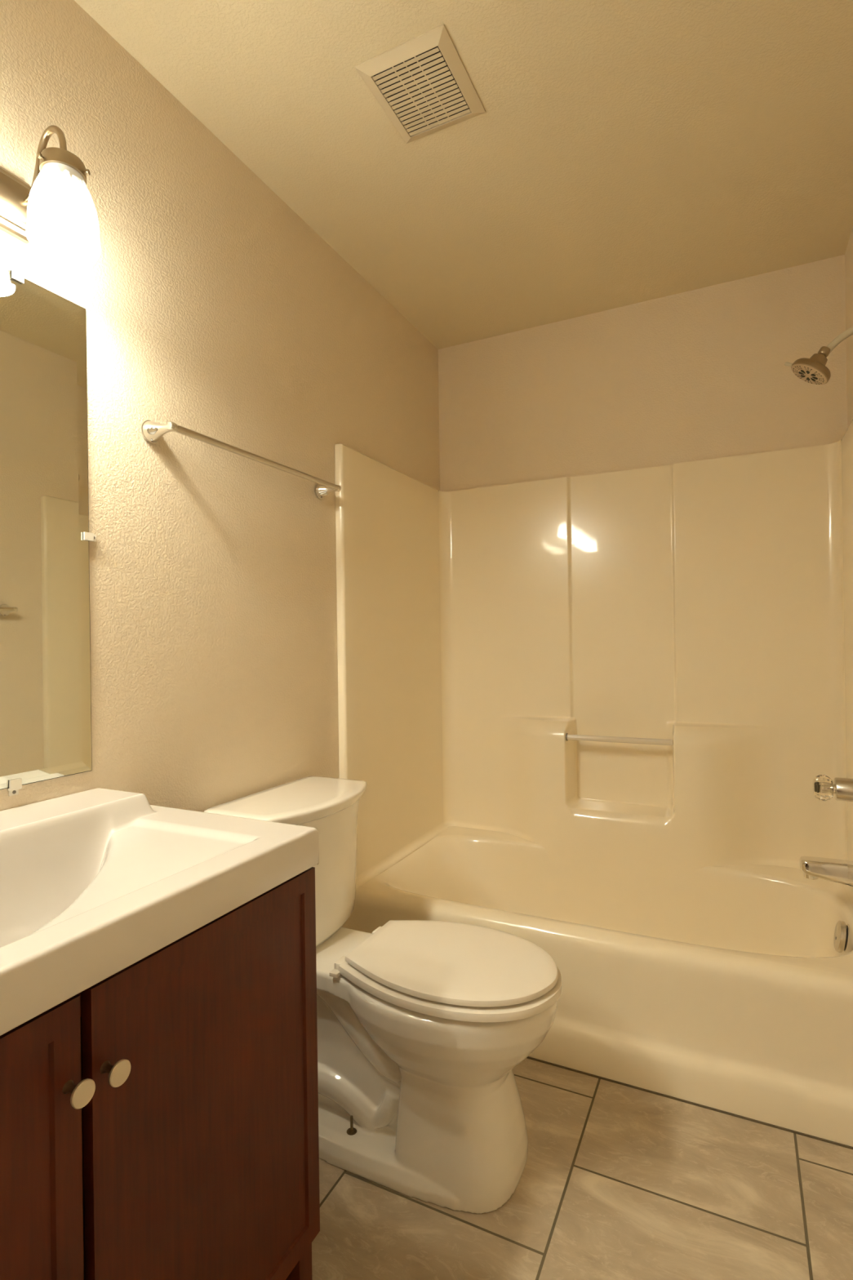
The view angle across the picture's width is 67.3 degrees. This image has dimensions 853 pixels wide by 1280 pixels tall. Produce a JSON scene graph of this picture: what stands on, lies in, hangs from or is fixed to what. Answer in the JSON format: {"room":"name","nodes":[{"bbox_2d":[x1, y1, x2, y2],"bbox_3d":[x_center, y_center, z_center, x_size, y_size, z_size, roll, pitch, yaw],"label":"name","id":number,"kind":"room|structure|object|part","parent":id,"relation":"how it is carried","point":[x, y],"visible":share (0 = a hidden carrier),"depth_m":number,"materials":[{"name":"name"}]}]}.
{"room":"bathroom","nodes":[
{"label":"bathroom","id":0,"kind":"room"},
{"bbox_2d":[0,0,439,888],"bbox_3d":[-0.792,-0.051,1.183,0.100,2.458,3.937,-1,0,26],"label":"wall","id":1,"kind":"structure","parent":0,"point":[214,309],"depth_m":1.56,"materials":[{"name":"paint"}]},
{"bbox_2d":[0,263,96,795],"bbox_3d":[-0.905,-0.200,0.828,0.010,0.962,1.064,-1,0,26],"label":"wall mirror","id":2,"kind":"object","parent":1,"relation":"attached to","point":[46,705],"visible":1,"depth_m":1.20,"materials":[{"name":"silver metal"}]},
{"bbox_2d":[0,124,101,263],"bbox_3d":[-0.830,-0.797,0.798,0.186,0.217,0.864,-1,0,26],"label":"vanity light","id":3,"kind":"object","parent":1,"relation":"attached to","point":[57,215],"visible":1,"depth_m":1.11,"materials":[{"name":"silver metal"}]},
{"bbox_3d":[-0.901,-0.787,0.833,0.027,0.108,0.782,-1,0,26],"label":"plate","id":4,"kind":"part","parent":3,"relation":"part of","materials":[{"name":"silver metal"}]},
{"bbox_3d":[-0.681,-0.849,1.142,0.115,0.116,0.011,-1,0,26],"label":"gooseneck arm","id":5,"kind":"part","parent":3,"relation":"part of","materials":[{"name":"silver metal"}]},
{"bbox_3d":[-0.633,-0.756,1.119,0.114,0.130,0.114,-1,0,26],"label":"lamp shade","id":6,"kind":"part","parent":3,"relation":"part of","materials":[{"name":"white glass"}]},
{"bbox_2d":[140,420,341,498],"bbox_3d":[-0.443,-0.467,1.708,0.080,0.049,0.695,-1,0,26],"label":"towel bar","id":7,"kind":"object","parent":1,"relation":"attached to","point":[152,432],"visible":1,"depth_m":1.55,"materials":[{"name":"silver metal"}]},
{"bbox_3d":[-0.590,-0.466,1.420,0.066,0.049,0.049,-1,0,26],"label":"post","id":8,"kind":"part","parent":7,"relation":"part of","materials":[{"name":"silver metal"}]},
{"bbox_3d":[-0.308,-0.469,2.001,0.066,0.049,0.049,-1,0,26],"label":"post","id":9,"kind":"part","parent":7,"relation":"part of","materials":[{"name":"silver metal"}]},
{"bbox_2d":[74,0,852,349],"bbox_3d":[-0.080,-1.341,0.831,1.724,0.100,3.937,-1,0,26],"label":"ceiling","id":10,"kind":"structure","parent":0,"point":[621,153],"depth_m":1.65,"materials":[{"name":"paint"}]},
{"bbox_2d":[355,23,485,143],"bbox_3d":[-0.008,-1.283,1.502,0.219,0.014,0.248,-1,0,26],"label":"ceiling vent","id":11,"kind":"object","parent":10,"relation":"in","point":[423,85],"visible":1,"depth_m":1.48,"materials":[{"name":"plastic"}]},
{"bbox_2d":[311,1057,852,1279],"bbox_3d":[-0.043,1.216,0.826,1.724,0.100,3.937,-1,0,26],"label":"floor","id":12,"kind":"structure","parent":0,"point":[617,1181],"depth_m":1.31,"materials":[{"name":"stone"}]},
{"bbox_2d":[0,866,319,1279],"bbox_3d":[-0.665,0.791,0.706,0.516,0.768,1.207,-1,0,26],"label":"vanity cabinet","id":13,"kind":"object","parent":12,"relation":"on","point":[159,1120],"visible":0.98,"depth_m":0.87,"materials":[{"name":"brown wood"}]},
{"bbox_3d":[-0.495,0.735,0.550,0.018,0.650,0.426,-1,0,26],"label":"door","id":14,"kind":"part","parent":13,"relation":"part of","materials":[{"name":"brown wood"}]},
{"bbox_3d":[-0.396,0.504,0.719,0.022,0.015,0.015,-1,0,26],"label":"stem","id":15,"kind":"part","parent":13,"relation":"part of","materials":[{"name":"brown metal"}]},
{"bbox_3d":[-0.383,0.504,0.713,0.008,0.028,0.028,-1,0,26],"label":"knob","id":16,"kind":"part","parent":13,"relation":"part of","materials":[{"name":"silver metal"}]},
{"bbox_3d":[-0.375,0.510,0.761,0.022,0.015,0.015,-1,0,26],"label":"stem","id":17,"kind":"part","parent":13,"relation":"part of","materials":[{"name":"brown metal"}]},
{"bbox_3d":[-0.362,0.510,0.755,0.008,0.028,0.028,-1,0,26],"label":"knob","id":18,"kind":"part","parent":13,"relation":"part of","materials":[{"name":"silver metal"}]},
{"bbox_2d":[0,787,319,1035],"bbox_3d":[-0.680,0.401,0.710,0.498,0.202,1.210,-1,0,26],"label":"countertop","id":19,"kind":"structure","parent":13,"relation":"on","point":[95,882],"depth_m":1.01,"materials":[{"name":"white stone"}]},
{"bbox_3d":[-0.483,0.788,0.618,0.017,0.768,1.207,-1,0,26],"label":"frame","id":20,"kind":"part","parent":13,"relation":"part of","materials":[{"name":"brown wood"}]},
{"bbox_2d":[204,776,562,1213],"bbox_3d":[-0.075,0.783,1.545,0.813,0.770,0.435,-1,0,26],"label":"toilet","id":21,"kind":"object","parent":12,"relation":"on","point":[424,1027],"visible":0.76,"depth_m":1.39,"materials":[{"name":"white ceramic"}]},
{"bbox_3d":[-0.327,0.418,1.666,0.264,0.032,0.435,-1,0,26],"label":"tank lid","id":22,"kind":"part","parent":21,"relation":"part of","materials":[{"name":"white ceramic"}]},
{"bbox_3d":[-0.328,0.602,1.667,0.246,0.344,0.402,-1,0,26],"label":"tank","id":23,"kind":"part","parent":21,"relation":"part of","materials":[{"name":"white ceramic"}]},
{"bbox_2d":[346,1127,356,1135],"bbox_3d":[-0.170,1.119,1.461,0.025,0.009,0.025,-1,0,26],"label":"bolt","id":24,"kind":"object","parent":21,"relation":"in","point":[350,1131],"depth_m":1.46,"materials":[{"name":"metal"}]},
{"bbox_3d":[-0.071,0.966,1.523,0.771,0.404,0.356,-1,0,26],"label":"bowl","id":25,"kind":"part","parent":21,"relation":"part of","materials":[{"name":"white ceramic"}]},
{"bbox_3d":[0.065,0.746,1.456,0.482,0.018,0.356,-1,0,26],"label":"seat","id":26,"kind":"part","parent":21,"relation":"part of","materials":[{"name":"white plastic"}]},
{"bbox_3d":[0.067,0.721,1.455,0.462,0.020,0.336,-1,0,26],"label":"lid","id":27,"kind":"part","parent":21,"relation":"part of","materials":[{"name":"white plastic"}]},
{"bbox_2d":[334,419,852,1149],"bbox_3d":[0.570,0.253,2.119,1.522,1.814,0.864,-1,0,26],"label":"bathtub surround","id":28,"kind":"object","parent":12,"relation":"on","point":[591,721],"visible":0.96,"depth_m":2.30,"materials":[{"name":"plastic"}]},
{"bbox_3d":[-0.103,0.088,2.423,0.051,1.463,0.754,-1,0,26],"label":"wall panel","id":29,"kind":"part","parent":28,"relation":"part of","materials":[{"name":"white plastic"}]},
{"bbox_2d":[342,826,852,1146],"bbox_3d":[0.578,0.977,2.114,1.518,0.359,0.850,-1,0,26],"label":"tub","id":30,"kind":"object","parent":28,"relation":"in","point":[726,987],"depth_m":1.75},
{"bbox_3d":[0.725,0.102,2.445,1.520,1.514,0.141,-1,0,26],"label":"wall panel","id":31,"kind":"part","parent":28,"relation":"part of","materials":[{"name":"white plastic"}]},
{"bbox_2d":[800,856,852,886],"bbox_3d":[1.164,0.664,1.836,0.162,0.080,0.066,-1,0,26],"label":"tub spout","id":32,"kind":"object","parent":28,"relation":"attached to","point":[835,870],"visible":1,"depth_m":1.82,"materials":[{"name":"silver metal"}]},
{"bbox_2d":[813,774,852,801],"bbox_3d":[1.178,0.425,1.828,0.125,0.156,0.156,-1,0,26],"label":"shower valve","id":33,"kind":"object","parent":28,"relation":"attached to","point":[824,787],"visible":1,"depth_m":1.81,"materials":[{"name":"silver metal"}]},
{"bbox_3d":[1.142,0.425,1.845,0.046,0.076,0.076,-1,0,26],"label":"knob","id":34,"kind":"part","parent":33,"relation":"part of","materials":[{"name":"clear plastic"}]},
{"bbox_3d":[1.154,0.425,1.840,0.034,0.028,0.028,-1,0,26],"label":"stem","id":35,"kind":"part","parent":33,"relation":"part of","materials":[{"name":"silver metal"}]},
{"bbox_3d":[1.187,0.839,1.807,0.023,0.076,0.076,-1,0,26],"label":"overflow plate","id":36,"kind":"part","parent":28,"relation":"part of","materials":[{"name":"silver metal"}]},
{"bbox_3d":[1.220,0.068,1.781,0.051,1.463,0.754,-1,0,26],"label":"wall panel","id":37,"kind":"part","parent":28,"relation":"part of","materials":[{"name":"white plastic"}]},
{"bbox_2d":[438,254,847,491],"bbox_3d":[0.776,-0.071,2.554,1.524,2.458,0.100,-1,0,26],"label":"wall","id":38,"kind":"structure","parent":0,"point":[701,374],"depth_m":2.45,"materials":[{"name":"beige paint"}]},
{"bbox_2d":[844,227,852,428],"bbox_3d":[0.669,-0.073,0.474,0.100,2.458,3.937,-1,0,26],"label":"wall","id":39,"kind":"structure","parent":0,"point":[849,252],"depth_m":2.11,"materials":[{"name":"beige paint"}]},
{"bbox_2d":[784,326,852,384],"bbox_3d":[1.145,-0.827,1.835,0.212,0.176,0.110,-1,0,26],"label":"shower","id":40,"kind":"object","parent":39,"relation":"attached to","point":[813,370],"visible":1,"depth_m":1.82,"materials":[{"name":"silver metal"}]},
{"bbox_3d":[1.058,-0.803,1.869,0.025,0.016,0.012,-1,0,26],"label":"spray lever","id":41,"kind":"part","parent":40,"relation":"part of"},
{"bbox_3d":[1.107,-0.769,1.853,0.089,0.062,0.105,-1,0,26],"label":"plate","id":42,"kind":"part","parent":40,"relation":"part of","materials":[{"name":"silver metal"}]},
{"bbox_3d":[1.189,-0.856,1.816,0.116,0.079,0.020,-1,0,26],"label":"shower arm","id":43,"kind":"part","parent":40,"relation":"part of"}
]}

